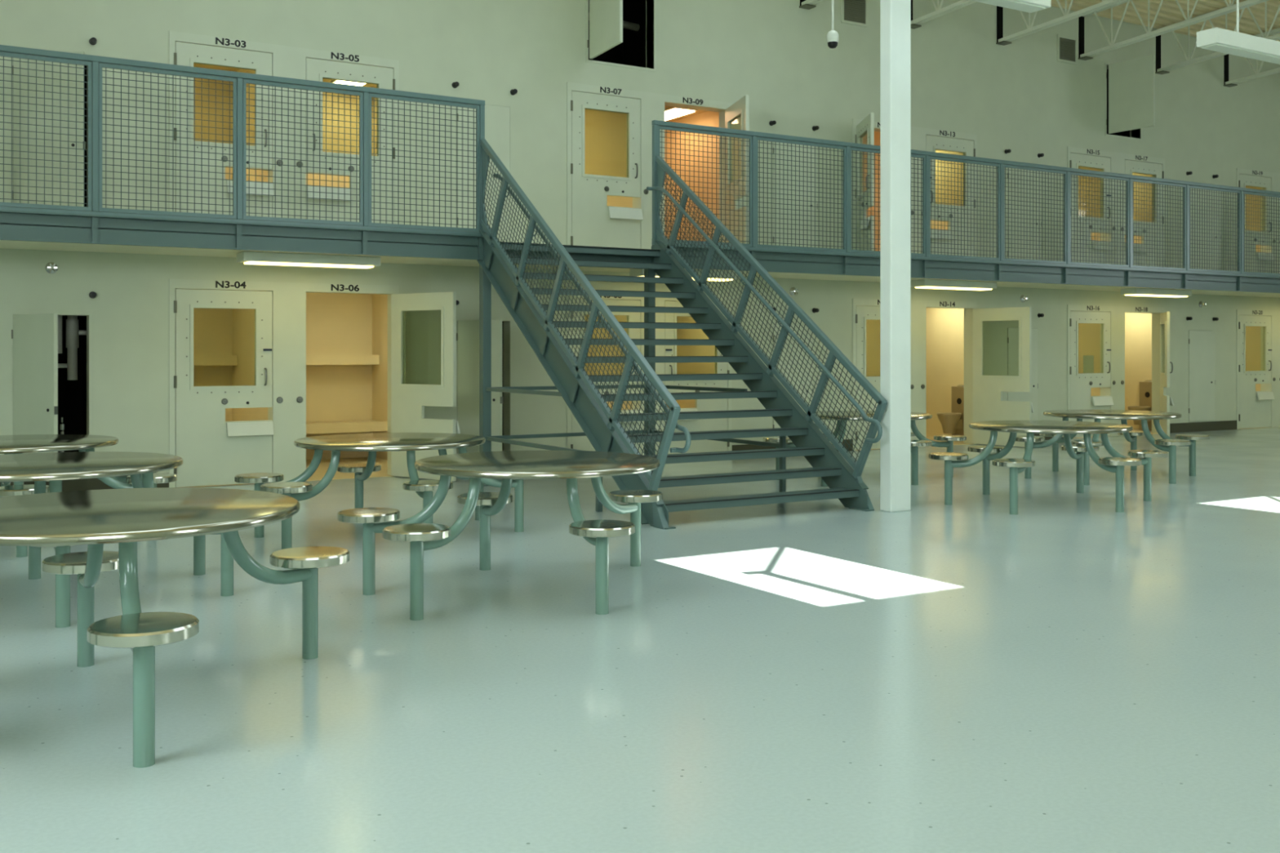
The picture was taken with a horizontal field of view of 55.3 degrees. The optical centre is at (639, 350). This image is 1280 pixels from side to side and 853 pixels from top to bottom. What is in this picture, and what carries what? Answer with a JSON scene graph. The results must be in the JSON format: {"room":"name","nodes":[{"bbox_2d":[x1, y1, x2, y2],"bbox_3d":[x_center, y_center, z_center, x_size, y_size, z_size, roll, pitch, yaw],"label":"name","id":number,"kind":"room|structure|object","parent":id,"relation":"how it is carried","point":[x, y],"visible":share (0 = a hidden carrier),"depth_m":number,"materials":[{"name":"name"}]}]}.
{"room":"prison interior","nodes":[
{"label":"prison interior","id":0,"kind":"room"},
{"bbox_2d":[57,66,86,452],"bbox_3d":[-6.369,-1.006,13.050,0.900,4.918,1.100,0,0,-31],"label":"wall","id":1,"kind":"structure","parent":0,"point":[72,394],"depth_m":13.68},
{"bbox_2d":[57,315,62,353],"bbox_3d":[-6.104,-0.372,12.824,0.064,0.810,0.062,0,0,-31],"label":"pipe","id":2,"kind":"object","parent":1,"relation":"attached to","point":[60,317],"visible":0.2,"depth_m":12.80,"materials":[{"name":"grey metal"}]},
{"bbox_2d":[66,315,79,380],"bbox_3d":[-5.993,-0.232,12.892,0.124,1.090,0.121,0,0,-31],"label":"pipe","id":3,"kind":"object","parent":1,"relation":"attached to","point":[72,322],"visible":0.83,"depth_m":12.85,"materials":[{"name":"grey metal"}]},
{"bbox_2d":[57,363,66,368],"bbox_3d":[-6.161,0.163,12.790,0.288,0.047,0.048,0,0,-31],"label":"pipe","id":4,"kind":"object","parent":3,"relation":"attached to","point":[60,365],"visible":0.34,"depth_m":12.83,"materials":[{"name":"grey metal"}]},
{"bbox_3d":[-6.048,1.153,12.834,0.078,0.599,0.030,0,0,-31],"label":"pipe","id":5,"kind":"object","parent":1,"relation":"attached to","visible":0},
{"bbox_2d":[57,417,66,431],"bbox_3d":[-6.068,0.778,12.823,0.080,0.150,0.080,0,0,-31],"label":"valve","id":6,"kind":"object","parent":5,"relation":"attached to","point":[62,425],"visible":1,"depth_m":12.80,"materials":[{"name":"silver metal"}]},
{"bbox_2d":[193,63,267,421],"bbox_3d":[-5.465,-1.056,14.386,1.840,5.058,2.450,0,0,-31],"label":"prison cell interior","id":7,"kind":"structure","parent":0,"point":[216,331],"depth_m":15.72,"materials":[{"name":"paint"}]},
{"bbox_2d":[193,355,237,365],"bbox_3d":[-6.014,0.128,15.293,1.820,0.130,0.310,0,0,-31],"label":"ledge shelf","id":8,"kind":"object","parent":7,"relation":"attached to","point":[198,360],"visible":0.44,"depth_m":15.49,"materials":[{"name":"paint"}]},
{"bbox_2d":[306,78,387,460],"bbox_3d":[-3.856,-1.056,15.360,1.840,5.058,2.450,0,0,-31],"label":"prison cell interior","id":9,"kind":"structure","parent":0,"point":[337,323],"depth_m":16.64,"materials":[{"name":"paint"}]},
{"bbox_2d":[306,355,379,364],"bbox_3d":[-4.405,0.128,16.267,1.820,0.130,0.310,0,0,-31],"label":"ledge shelf","id":10,"kind":"object","parent":9,"relation":"attached to","point":[310,359],"visible":0.54,"depth_m":16.34,"materials":[{"name":"paint"}]},
{"bbox_2d":[306,420,387,434],"bbox_3d":[-4.289,1.008,16.074,1.820,0.130,0.760,0,0,-31],"label":"bunk","id":11,"kind":"object","parent":9,"relation":"attached to","point":[351,426],"visible":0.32,"depth_m":15.95,"materials":[{"name":"paint"}]},
{"bbox_2d":[330,79,366,86],"bbox_3d":[-3.665,-3.551,15.855,0.400,0.070,1.000,0,0,-31],"label":"ceiling light","id":12,"kind":"object","parent":9,"relation":"attached to","point":[345,82],"visible":0.11,"depth_m":16.09,"materials":[{"name":"white plastic"}]},
{"bbox_2d":[502,321,503,451],"bbox_3d":[-2.289,0.313,15.520,0.900,2.280,1.100,0,0,-31],"label":"wall","id":13,"kind":"structure","parent":0,"point":[502,322],"depth_m":15.47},
{"bbox_2d":[584,109,632,409],"bbox_3d":[-1.378,-1.056,16.860,1.840,5.058,2.450,0,0,-31],"label":"wall","id":14,"kind":"structure","parent":0,"point":[605,132],"depth_m":17.11,"materials":[{"name":"paint"}]},
{"bbox_2d":[588,0,645,67],"bbox_3d":[-0.631,-4.472,16.523,1.589,2.110,1.100,0,0,-31],"label":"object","id":15,"kind":"structure","parent":0,"point":[632,51],"depth_m":17.20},
{"bbox_2d":[588,13,639,31],"bbox_3d":[-0.394,-4.502,16.725,0.856,0.150,0.100,0,0,-31],"label":"pipe","id":16,"kind":"object","parent":15,"relation":"attached to","point":[628,25],"visible":0.34,"depth_m":16.84,"materials":[{"name":"grey metal"}]},
{"bbox_2d":[0,426,1279,852],"bbox_3d":[7.375,1.572,10.989,32.400,0.202,21.562,0,0,-31],"label":"floor","id":17,"kind":"structure","parent":0,"point":[1069,672],"depth_m":5.42,"materials":[{"name":"grey concrete"}]},
{"bbox_2d":[0,434,177,557],"bbox_3d":[-4.831,1.085,9.408,2.250,0.775,1.970,0,0,-31],"label":"dining table","id":18,"kind":"object","parent":17,"relation":"on","point":[9,444],"visible":0.38,"depth_m":9.38,"materials":[{"name":"silver metal"}]},
{"bbox_2d":[0,451,233,627],"bbox_3d":[-3.495,1.065,7.201,2.250,0.815,1.970,0,0,-31],"label":"dining table","id":19,"kind":"object","parent":17,"relation":"on","point":[54,468],"visible":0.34,"depth_m":7.22,"materials":[{"name":"silver metal"}]},
{"bbox_2d":[0,487,350,768],"bbox_3d":[-2.334,1.060,5.006,2.100,0.825,1.842,0,0,-8],"label":"dining table","id":20,"kind":"object","parent":17,"relation":"on","point":[126,517],"visible":1,"depth_m":4.84,"materials":[{"name":"silver metal"}]},
{"bbox_2d":[234,432,523,549],"bbox_3d":[-1.994,1.090,9.781,2.250,0.765,1.970,0,0,-31],"label":"dining table","id":21,"kind":"object","parent":17,"relation":"on","point":[296,488],"visible":0.76,"depth_m":9.50,"materials":[{"name":"silver metal"}]},
{"bbox_2d":[337,450,662,620],"bbox_3d":[-0.782,1.074,7.501,2.100,0.797,1.842,0,0,-8],"label":"dining table","id":22,"kind":"object","parent":17,"relation":"on","point":[507,466],"visible":1,"depth_m":7.20,"materials":[{"name":"silver metal"}]},
{"bbox_2d":[479,259,786,511],"bbox_3d":[-0.146,0.245,12.821,2.290,2.456,2.656,0,0,-31],"label":"guard","id":23,"kind":"object","parent":17,"relation":"on","point":[486,388],"visible":0.5,"depth_m":13.30,"materials":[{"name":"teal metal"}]},
{"bbox_2d":[476,138,887,529],"bbox_3d":[0.231,-0.431,12.197,2.310,3.808,4.091,0,0,-31],"label":"staircase","id":24,"kind":"structure","parent":17,"relation":"on","point":[601,424],"depth_m":11.95,"materials":[{"name":"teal metal"}]},
{"bbox_2d":[762,410,966,486],"bbox_3d":[2.595,1.100,14.056,2.250,0.745,1.970,0,0,-31],"label":"dining table","id":25,"kind":"object","parent":17,"relation":"on","point":[922,442],"visible":0.38,"depth_m":13.79,"materials":[{"name":"silver metal"}]},
{"bbox_2d":[880,0,911,512],"bbox_3d":[2.349,-1.896,11.219,0.400,6.737,0.300,0,0,-31],"label":"column","id":26,"kind":"structure","parent":17,"relation":"on","point":[895,15],"depth_m":11.15,"materials":[{"name":"paint"}]},
{"bbox_2d":[936,384,964,435],"bbox_3d":[5.143,1.018,19.984,0.630,0.910,0.400,0,0,-31],"label":"toilet","id":27,"kind":"object","parent":17,"relation":"on","point":[953,422],"visible":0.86,"depth_m":19.94,"materials":[{"name":"metal"}]},
{"bbox_2d":[928,420,1168,515],"bbox_3d":[3.958,1.095,11.806,2.250,0.755,1.970,0,0,-31],"label":"dining table","id":28,"kind":"object","parent":17,"relation":"on","point":[1116,464],"visible":1,"depth_m":11.64,"materials":[{"name":"silver metal"}]},
{"bbox_2d":[1015,409,1209,485],"bbox_3d":[5.474,1.098,14.186,2.250,0.750,1.970,0,0,-31],"label":"dining table","id":29,"kind":"object","parent":17,"relation":"on","point":[1168,444],"visible":0.77,"depth_m":13.99,"materials":[{"name":"silver metal"}]},
{"bbox_2d":[0,0,1279,473],"bbox_3d":[3.112,-2.127,18.030,32.000,7.200,0.200,0,0,-31],"label":"wall","id":30,"kind":"structure","parent":0,"point":[1017,96],"depth_m":15.57,"materials":[{"name":"paint"}]},
{"bbox_2d":[11,313,57,481],"bbox_3d":[-5.977,0.460,12.048,0.715,1.637,0.052,0,0,32],"label":"door","id":31,"kind":"structure","parent":30,"relation":"in","point":[34,336],"depth_m":12.02,"materials":[{"name":"metal"}]},
{"bbox_2d":[12,51,85,206],"bbox_3d":[-5.930,-2.178,12.241,0.715,1.637,0.052,0,0,-1],"label":"door","id":32,"kind":"structure","parent":30,"relation":"in","point":[15,64],"depth_m":12.23,"materials":[{"name":"metal"}]},
{"bbox_2d":[44,262,57,273],"bbox_3d":[-5.960,-0.837,12.374,0.120,0.120,0.086,0,0,-31],"label":"sprinkler","id":33,"kind":"object","parent":30,"relation":"attached to","point":[51,268],"visible":1,"depth_m":12.38,"materials":[{"name":"silver metal"}]},
{"bbox_2d":[88,37,97,44],"bbox_3d":[-5.630,-3.187,12.571,0.072,0.071,0.088,0,0,-31],"label":"wall sensor","id":34,"kind":"object","parent":30,"relation":"attached to","point":[92,41],"visible":1,"depth_m":12.54,"materials":[{"name":"black plastic"}]},
{"bbox_2d":[173,288,273,487],"bbox_3d":[-4.520,0.403,13.271,1.039,2.115,0.127,0,0,-31],"label":"door","id":35,"kind":"structure","parent":30,"relation":"in","point":[213,450],"depth_m":13.26,"materials":[{"name":"metal"}]},
{"bbox_2d":[173,41,273,217],"bbox_3d":[-4.520,-2.235,13.271,1.039,2.115,0.127,0,0,-31],"label":"door","id":36,"kind":"structure","parent":30,"relation":"in","point":[186,54],"depth_m":13.22,"materials":[{"name":"metal"}]},
{"bbox_2d":[168,279,399,487],"bbox_3d":[-3.964,0.357,13.722,2.552,2.232,0.250,0,0,-31],"label":"door frame","id":37,"kind":"structure","parent":30,"relation":"attached to","point":[287,414],"depth_m":13.63,"materials":[{"name":"metal"}]},
{"bbox_2d":[168,31,399,224],"bbox_3d":[-3.964,-2.282,13.722,2.552,2.232,0.250,0,0,-31],"label":"door frame","id":38,"kind":"structure","parent":30,"relation":"attached to","point":[290,62],"depth_m":13.64,"materials":[{"name":"metal"}]},
{"bbox_2d":[306,57,395,223],"bbox_3d":[-3.306,-2.235,14.006,1.039,2.115,0.127,0,0,-31],"label":"door","id":39,"kind":"structure","parent":30,"relation":"in","point":[317,70],"depth_m":13.97,"materials":[{"name":"metal"}]},
{"bbox_2d":[391,291,460,481],"bbox_3d":[-2.470,0.403,13.975,1.039,2.115,0.127,0,0,37],"label":"door","id":40,"kind":"structure","parent":30,"relation":"in","point":[408,401],"depth_m":13.95,"materials":[{"name":"metal"}]},
{"bbox_2d":[456,320,502,453],"bbox_3d":[-1.909,0.460,14.498,0.715,1.637,0.053,0,0,36],"label":"door","id":41,"kind":"structure","parent":30,"relation":"in","point":[468,331],"depth_m":14.54,"materials":[{"name":"metal"}]},
{"bbox_2d":[457,104,510,239],"bbox_3d":[-1.905,-2.178,14.883,0.715,1.637,0.052,0,0,-31],"label":"door","id":42,"kind":"structure","parent":30,"relation":"in","point":[497,118],"depth_m":14.89,"materials":[{"name":"metal"}]},
{"bbox_2d":[587,0,622,58],"bbox_3d":[-0.438,-4.302,15.190,0.057,1.160,0.996,0,0,-26],"label":"door","id":43,"kind":"structure","parent":30,"relation":"in","point":[606,16],"depth_m":15.15,"materials":[{"name":"metal"}]},
{"bbox_2d":[570,90,643,248],"bbox_3d":[-0.433,-2.235,15.745,1.039,2.115,0.127,0,0,-31],"label":"door","id":44,"kind":"structure","parent":30,"relation":"in","point":[593,223],"depth_m":15.73,"materials":[{"name":"metal"}]},
{"bbox_2d":[570,298,643,453],"bbox_3d":[-0.433,0.403,15.745,1.039,2.115,0.127,0,0,-31],"label":"door","id":45,"kind":"structure","parent":30,"relation":"in","point":[578,442],"depth_m":15.79,"materials":[{"name":"metal"}]},
{"bbox_2d":[0,420,1236,491],"bbox_3d":[3.167,1.388,17.939,32.000,0.170,0.012,0,0,-31],"label":"baseboard","id":46,"kind":"structure","parent":30,"relation":"attached to","point":[86,484],"depth_m":17.05,"materials":[{"name":"plastic"}]},
{"bbox_2d":[586,0,656,71],"bbox_3d":[-0.286,-4.302,15.954,1.049,1.230,0.192,0,0,-31],"label":"frame","id":47,"kind":"object","parent":30,"relation":"attached to","point":[654,20],"visible":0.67,"depth_m":16.08,"materials":[{"name":"metal"}]},
{"bbox_2d":[0,209,1279,297],"bbox_3d":[3.557,-1.116,17.295,32.000,0.262,1.513,0,0,-31],"label":"walkway","id":48,"kind":"object","parent":30,"relation":"attached to","point":[19,229],"visible":0.91,"depth_m":13.12,"materials":[{"name":"paint"}]},
{"bbox_2d":[0,44,484,235],"bbox_3d":[-5.042,-1.981,11.251,7.827,1.465,0.060,0,0,-31],"label":"railing","id":49,"kind":"object","parent":48,"relation":"on","point":[95,64],"visible":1,"depth_m":11.90,"materials":[{"name":"grey metal"}]},
{"bbox_2d":[236,251,380,268],"bbox_3d":[-3.516,-0.957,13.010,1.460,0.114,0.300,0,0,-31],"label":"ceiling light","id":50,"kind":"object","parent":48,"relation":"attached to","point":[246,257],"visible":1,"depth_m":12.86,"materials":[{"name":"white plastic"}]},
{"bbox_2d":[629,268,738,281],"bbox_3d":[0.570,-0.957,15.484,1.460,0.114,0.300,0,0,-31],"label":"ceiling light","id":51,"kind":"object","parent":48,"relation":"attached to","point":[633,272],"visible":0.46,"depth_m":15.52,"materials":[{"name":"white plastic"}]},
{"bbox_2d":[911,279,996,290],"bbox_3d":[4.615,-0.957,17.932,1.460,0.114,0.300,0,0,-31],"label":"ceiling light","id":52,"kind":"object","parent":48,"relation":"attached to","point":[924,283],"visible":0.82,"depth_m":17.76,"materials":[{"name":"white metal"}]},
{"bbox_2d":[651,120,1279,277],"bbox_3d":[6.946,-1.981,18.509,15.885,1.465,0.060,0,0,-31],"label":"railing","id":53,"kind":"object","parent":48,"relation":"on","point":[753,137],"visible":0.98,"depth_m":17.21,"materials":[{"name":"metal"}]},
{"bbox_2d":[1120,288,1191,297],"bbox_3d":[8.614,-0.957,20.354,1.460,0.114,0.300,0,0,-31],"label":"ceiling light","id":54,"kind":"object","parent":48,"relation":"attached to","point":[1128,291],"visible":1,"depth_m":20.16,"materials":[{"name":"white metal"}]},
{"bbox_2d":[566,82,732,248],"bbox_3d":[0.122,-2.282,16.196,2.552,2.232,0.250,0,0,-31],"label":"door frame","id":55,"kind":"structure","parent":30,"relation":"attached to","point":[652,104],"depth_m":16.07,"materials":[{"name":"metal"}]},
{"bbox_2d":[566,294,732,455],"bbox_3d":[0.122,0.357,16.196,2.552,2.232,0.250,0,0,-31],"label":"door frame","id":56,"kind":"structure","parent":30,"relation":"attached to","point":[660,302],"depth_m":16.15,"materials":[{"name":"metal"}]},
{"bbox_2d":[664,301,729,453],"bbox_3d":[0.780,0.403,16.480,1.039,2.115,0.127,0,0,-31],"label":"door","id":57,"kind":"structure","parent":30,"relation":"in","point":[700,405],"depth_m":16.50,"materials":[{"name":"metal"}]},
{"bbox_2d":[724,94,749,244],"bbox_3d":[1.313,-2.235,16.253,0.127,2.115,1.039,0,0,-11],"label":"door","id":58,"kind":"structure","parent":30,"relation":"in","point":[740,108],"depth_m":16.11,"materials":[{"name":"metal"}]},
{"bbox_2d":[773,324,813,436],"bbox_3d":[2.167,0.460,17.348,0.715,1.637,0.052,0,0,-31],"label":"door","id":59,"kind":"structure","parent":30,"relation":"in","point":[775,424],"depth_m":17.37,"materials":[{"name":"metal"}]},
{"bbox_2d":[789,287,799,295],"bbox_3d":[2.192,-0.837,17.310,0.120,0.120,0.086,0,0,-31],"label":"sprinkler","id":60,"kind":"object","parent":30,"relation":"attached to","point":[793,291],"visible":1,"depth_m":17.31,"materials":[{"name":"silver metal"}]},
{"bbox_2d":[773,142,817,247],"bbox_3d":[2.196,-2.178,17.294,0.715,1.637,0.052,0,0,-21],"label":"door","id":61,"kind":"structure","parent":30,"relation":"in","point":[780,230],"depth_m":17.28,"materials":[{"name":"metal"}]},
{"bbox_2d":[840,0,867,27],"bbox_3d":[3.152,-5.007,17.925,0.500,0.460,0.020,0,0,-31],"label":"air vent","id":62,"kind":"object","parent":30,"relation":"in","point":[854,12],"visible":1,"depth_m":17.93,"materials":[{"name":"metal"}]},
{"bbox_2d":[855,112,874,250],"bbox_3d":[3.180,-2.235,17.433,0.127,2.115,1.039,0,0,-1],"label":"door","id":63,"kind":"structure","parent":30,"relation":"in","point":[866,126],"depth_m":17.25,"materials":[{"name":"metal"}]},
{"bbox_2d":[855,306,879,449],"bbox_3d":[3.611,0.403,18.193,1.039,2.115,0.127,0,0,-31],"label":"door","id":64,"kind":"structure","parent":30,"relation":"in","point":[864,313],"depth_m":18.01,"materials":[{"name":"metal"}]},
{"bbox_2d":[852,298,977,450],"bbox_3d":[4.167,0.357,18.645,2.552,2.232,0.250,0,0,-31],"label":"door frame","id":65,"kind":"structure","parent":30,"relation":"attached to","point":[917,307],"depth_m":18.61,"materials":[{"name":"metal"}]},
{"bbox_2d":[852,119,977,256],"bbox_3d":[4.167,-2.282,18.645,2.552,2.232,0.250,0,0,-31],"label":"door frame","id":66,"kind":"structure","parent":30,"relation":"attached to","point":[917,134],"depth_m":18.57,"materials":[{"name":"metal"}]},
{"bbox_2d":[925,134,975,256],"bbox_3d":[4.825,-2.235,18.928,1.039,2.115,0.127,0,0,-31],"label":"door","id":67,"kind":"structure","parent":30,"relation":"in","point":[933,144],"depth_m":18.97,"materials":[{"name":"metal"}]},
{"bbox_2d":[973,306,1034,447],"bbox_3d":[5.577,0.403,18.808,0.127,2.115,1.039,0,0,-39],"label":"door","id":68,"kind":"structure","parent":30,"relation":"in","point":[988,405],"depth_m":18.78,"materials":[{"name":"metal"}]},
{"bbox_2d":[1007,328,1038,420],"bbox_3d":[6.196,0.460,19.787,0.715,1.637,0.052,0,0,-31],"label":"door","id":69,"kind":"structure","parent":30,"relation":"in","point":[1012,333],"depth_m":19.72,"materials":[{"name":"metal"}]},
{"bbox_2d":[1007,168,1041,260],"bbox_3d":[6.215,-2.178,19.756,0.715,1.637,0.052,0,0,-25],"label":"door","id":70,"kind":"structure","parent":30,"relation":"in","point":[1014,172],"depth_m":19.73,"materials":[{"name":"metal"}]},
{"bbox_2d":[1057,34,1077,65],"bbox_3d":[7.113,-5.005,20.323,0.480,0.445,0.020,0,0,-31],"label":"air vent","id":71,"kind":"object","parent":30,"relation":"in","point":[1067,46],"visible":1,"depth_m":20.33,"materials":[{"name":"metal"}]},
{"bbox_2d":[1070,311,1113,437],"bbox_3d":[7.610,0.403,20.615,1.039,2.115,0.127,0,0,-31],"label":"door","id":72,"kind":"structure","parent":30,"relation":"in","point":[1081,384],"depth_m":20.60,"materials":[{"name":"metal"}]},
{"bbox_2d":[1083,355,1093,373],"bbox_3d":[7.615,0.245,20.733,0.266,0.315,0.004,0,0,-31],"label":"paper sheet","id":73,"kind":"object","parent":72,"relation":"attached to","point":[1088,361],"visible":1,"depth_m":20.73,"materials":[{"name":"paper"}]},
{"bbox_2d":[1070,152,1113,263],"bbox_3d":[7.610,-2.235,20.615,1.039,2.115,0.127,0,0,-31],"label":"door","id":74,"kind":"structure","parent":30,"relation":"in","point":[1077,160],"depth_m":20.61,"materials":[{"name":"metal"}]},
{"bbox_2d":[1066,304,1164,436],"bbox_3d":[8.166,0.357,21.066,2.552,2.232,0.250,0,0,-31],"label":"door frame","id":75,"kind":"structure","parent":30,"relation":"attached to","point":[1116,390],"depth_m":21.01,"materials":[{"name":"metal"}]},
{"bbox_2d":[1066,146,1164,266],"bbox_3d":[8.166,-2.282,21.066,2.552,2.232,0.250,0,0,-31],"label":"door frame","id":76,"kind":"structure","parent":30,"relation":"attached to","point":[1117,159],"depth_m":20.99,"materials":[{"name":"metal"}]},
{"bbox_2d":[1105,62,1142,140],"bbox_3d":[8.304,-4.285,21.155,0.960,1.245,0.192,0,0,-31],"label":"frame","id":77,"kind":"object","parent":30,"relation":"attached to","point":[1106,64],"visible":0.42,"depth_m":20.84,"materials":[{"name":"metal"}]},
{"bbox_2d":[1106,54,1155,133],"bbox_3d":[8.224,-4.285,20.486,0.057,1.175,0.907,0,0,-34],"label":"door","id":78,"kind":"structure","parent":30,"relation":"in","point":[1131,82],"depth_m":20.42,"materials":[{"name":"metal"}]},
{"bbox_2d":[1124,160,1164,266],"bbox_3d":[8.824,-2.235,21.349,1.039,2.115,0.127,0,0,-31],"label":"door","id":79,"kind":"structure","parent":30,"relation":"in","point":[1155,170],"depth_m":21.44,"materials":[{"name":"metal"}]},
{"bbox_2d":[1160,311,1173,436],"bbox_3d":[9.113,0.403,21.131,0.127,2.115,1.039,0,0,17],"label":"door","id":80,"kind":"structure","parent":30,"relation":"in","point":[1166,401],"depth_m":20.87,"materials":[{"name":"metal"}]},
{"bbox_2d":[1188,330,1215,421],"bbox_3d":[10.204,0.460,22.185,0.715,1.637,0.052,0,0,-27],"label":"door","id":81,"kind":"structure","parent":30,"relation":"in","point":[1202,382],"depth_m":22.16,"materials":[{"name":"metal"}]},
{"bbox_2d":[1190,188,1221,270],"bbox_3d":[10.228,-2.178,22.129,0.715,1.637,0.052,0,0,-17],"label":"door","id":82,"kind":"structure","parent":30,"relation":"in","point":[1190,188],"depth_m":22.12,"materials":[{"name":"metal"}]},
{"bbox_2d":[1238,173,1273,272],"bbox_3d":[11.614,-2.235,23.038,1.039,2.115,0.127,0,0,-31],"label":"door","id":83,"kind":"structure","parent":30,"relation":"in","point":[1244,180],"depth_m":23.08,"materials":[{"name":"metal"}]},
{"bbox_2d":[1238,315,1274,428],"bbox_3d":[11.614,0.403,23.038,1.039,2.115,0.127,0,0,-31],"label":"door","id":84,"kind":"structure","parent":30,"relation":"in","point":[1255,406],"depth_m":23.02,"materials":[{"name":"metal"}]},
{"bbox_2d":[1236,309,1279,429],"bbox_3d":[12.170,0.357,23.490,2.552,2.232,0.250,0,0,-31],"label":"door frame","id":85,"kind":"structure","parent":30,"relation":"attached to","point":[1274,387],"depth_m":23.36,"materials":[{"name":"metal"}]},
{"bbox_2d":[1236,168,1279,273],"bbox_3d":[12.170,-2.282,23.490,2.552,2.232,0.250,0,0,-31],"label":"door frame","id":86,"kind":"structure","parent":30,"relation":"attached to","point":[1275,177],"depth_m":23.36,"materials":[{"name":"metal"}]},
{"bbox_2d":[664,106,719,408],"bbox_3d":[0.230,-1.056,17.834,1.840,5.058,2.450,0,0,-31],"label":"wall","id":87,"kind":"structure","parent":0,"point":[702,117],"depth_m":18.62,"materials":[{"name":"paint"}]},
{"bbox_2d":[664,106,697,120],"bbox_3d":[0.421,-3.551,18.329,0.400,0.070,1.000,0,0,-31],"label":"ceiling light","id":88,"kind":"object","parent":87,"relation":"attached to","point":[670,113],"visible":0.46,"depth_m":18.02,"materials":[{"name":"white plastic"}]},
{"bbox_2d":[862,131,879,376],"bbox_3d":[2.666,-1.056,19.309,1.840,5.058,2.450,0,0,-31],"label":"wall","id":89,"kind":"structure","parent":0,"point":[873,326],"depth_m":19.35,"materials":[{"name":"paint"}]},
{"bbox_2d":[925,150,964,436],"bbox_3d":[4.274,-1.056,20.283,1.840,5.058,2.450,0,0,-31],"label":"wall","id":90,"kind":"structure","parent":0,"point":[944,327],"depth_m":20.65,"materials":[{"name":"paint"}]},
{"bbox_2d":[1078,166,1100,395],"bbox_3d":[6.666,-1.056,21.730,1.840,5.058,2.450,0,0,-31],"label":"wall","id":91,"kind":"structure","parent":0,"point":[1089,334],"depth_m":21.45,"materials":[{"name":"paint"}]},
{"bbox_2d":[1106,69,1130,137],"bbox_3d":[7.960,-4.460,21.724,1.500,2.135,1.100,0,0,-31],"label":"wall","id":92,"kind":"structure","parent":0,"point":[1127,133],"depth_m":22.24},
{"bbox_2d":[1124,173,1151,429],"bbox_3d":[8.274,-1.056,22.704,1.840,5.058,2.450,0,0,-31],"label":"wall","id":93,"kind":"structure","parent":0,"point":[1138,326],"depth_m":22.80,"materials":[{"name":"paint"}]},
{"bbox_2d":[1051,0,1279,41],"bbox_3d":[7.992,-6.308,9.970,32.400,1.304,19.180,0,0,-31],"label":"ceiling","id":94,"kind":"structure","parent":0,"point":[1170,13],"depth_m":20.74,"materials":[{"name":"metal"}]},
{"bbox_2d":[799,0,823,9],"bbox_3d":[3.671,-5.424,15.255,0.180,1.084,5.125,0,0,-31],"label":"joist","id":95,"kind":"object","parent":94,"relation":"attached to","point":[805,4],"visible":1,"depth_m":17.32,"materials":[{"name":"paint"}]},
{"bbox_2d":[826,0,838,48],"bbox_3d":[2.210,-4.676,13.998,0.136,2.428,0.136,0,0,-31],"label":"dome camera","id":96,"kind":"object","parent":94,"relation":"hanging from","point":[832,36],"visible":1,"depth_m":13.96,"materials":[{"name":"white plastic"}]},
{"bbox_2d":[911,0,976,29],"bbox_3d":[5.414,-5.424,16.310,0.180,1.084,5.125,0,0,-31],"label":"joist","id":97,"kind":"object","parent":94,"relation":"attached to","point":[940,11],"visible":0.72,"depth_m":17.98,"materials":[{"name":"paint"}]},
{"bbox_2d":[969,0,1051,13],"bbox_3d":[2.477,-4.520,10.115,2.467,3.069,0.220,0,0,-31],"label":"hanging light","id":98,"kind":"object","parent":94,"relation":"hanging from","point":[1027,6],"visible":1,"depth_m":10.57,"materials":[{"name":"white metal"}]},
{"bbox_2d":[995,0,1126,45],"bbox_3d":[7.081,-5.424,17.319,0.180,1.084,5.125,0,0,-31],"label":"joist","id":99,"kind":"object","parent":94,"relation":"attached to","point":[1002,41],"visible":0.89,"depth_m":18.75,"materials":[{"name":"paint"}]},
{"bbox_2d":[1078,0,1269,60],"bbox_3d":[8.752,-5.424,18.331,0.180,1.084,5.125,0,0,-31],"label":"joist","id":100,"kind":"object","parent":94,"relation":"attached to","point":[1231,7],"visible":0.9,"depth_m":19.44,"materials":[{"name":"paint"}]},
{"bbox_2d":[1155,0,1279,74],"bbox_3d":[10.489,-5.424,19.382,0.180,1.084,5.125,0,0,-31],"label":"joist","id":101,"kind":"object","parent":94,"relation":"attached to","point":[1159,70],"visible":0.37,"depth_m":20.93,"materials":[{"name":"paint"}]},
{"bbox_2d":[1196,0,1279,64],"bbox_3d":[6.615,-4.520,12.620,2.462,3.069,0.220,0,0,-31],"label":"hanging light","id":102,"kind":"object","parent":94,"relation":"hanging from","point":[1215,39],"visible":1,"depth_m":12.14,"materials":[{"name":"white metal"}]},
{"bbox_2d":[1223,27,1279,87],"bbox_3d":[12.184,-5.424,20.408,0.180,1.084,5.125,0,0,-31],"label":"joist","id":103,"kind":"object","parent":94,"relation":"attached to","point":[1257,74],"visible":0.63,"depth_m":22.16,"materials":[{"name":"paint"}]},
{"bbox_2d":[1245,186,1260,391],"bbox_3d":[10.669,-1.056,24.154,1.840,5.058,2.450,0,0,-31],"label":"wall","id":104,"kind":"structure","parent":0,"point":[1252,334],"depth_m":23.80,"materials":[{"name":"paint"}]},
{"bbox_3d":[8.325,1.497,22.618,1.840,0.052,2.650,0,0,-31],"label":"floor","id":105,"kind":"structure","parent":0,"visible":0},
{"bbox_2d":[1127,379,1151,431],"bbox_3d":[9.203,1.008,22.325,0.630,0.930,0.400,0,0,-31],"label":"toilet","id":106,"kind":"object","parent":105,"relation":"on","point":[1145,387],"visible":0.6,"depth_m":22.35,"materials":[{"name":"metal"}]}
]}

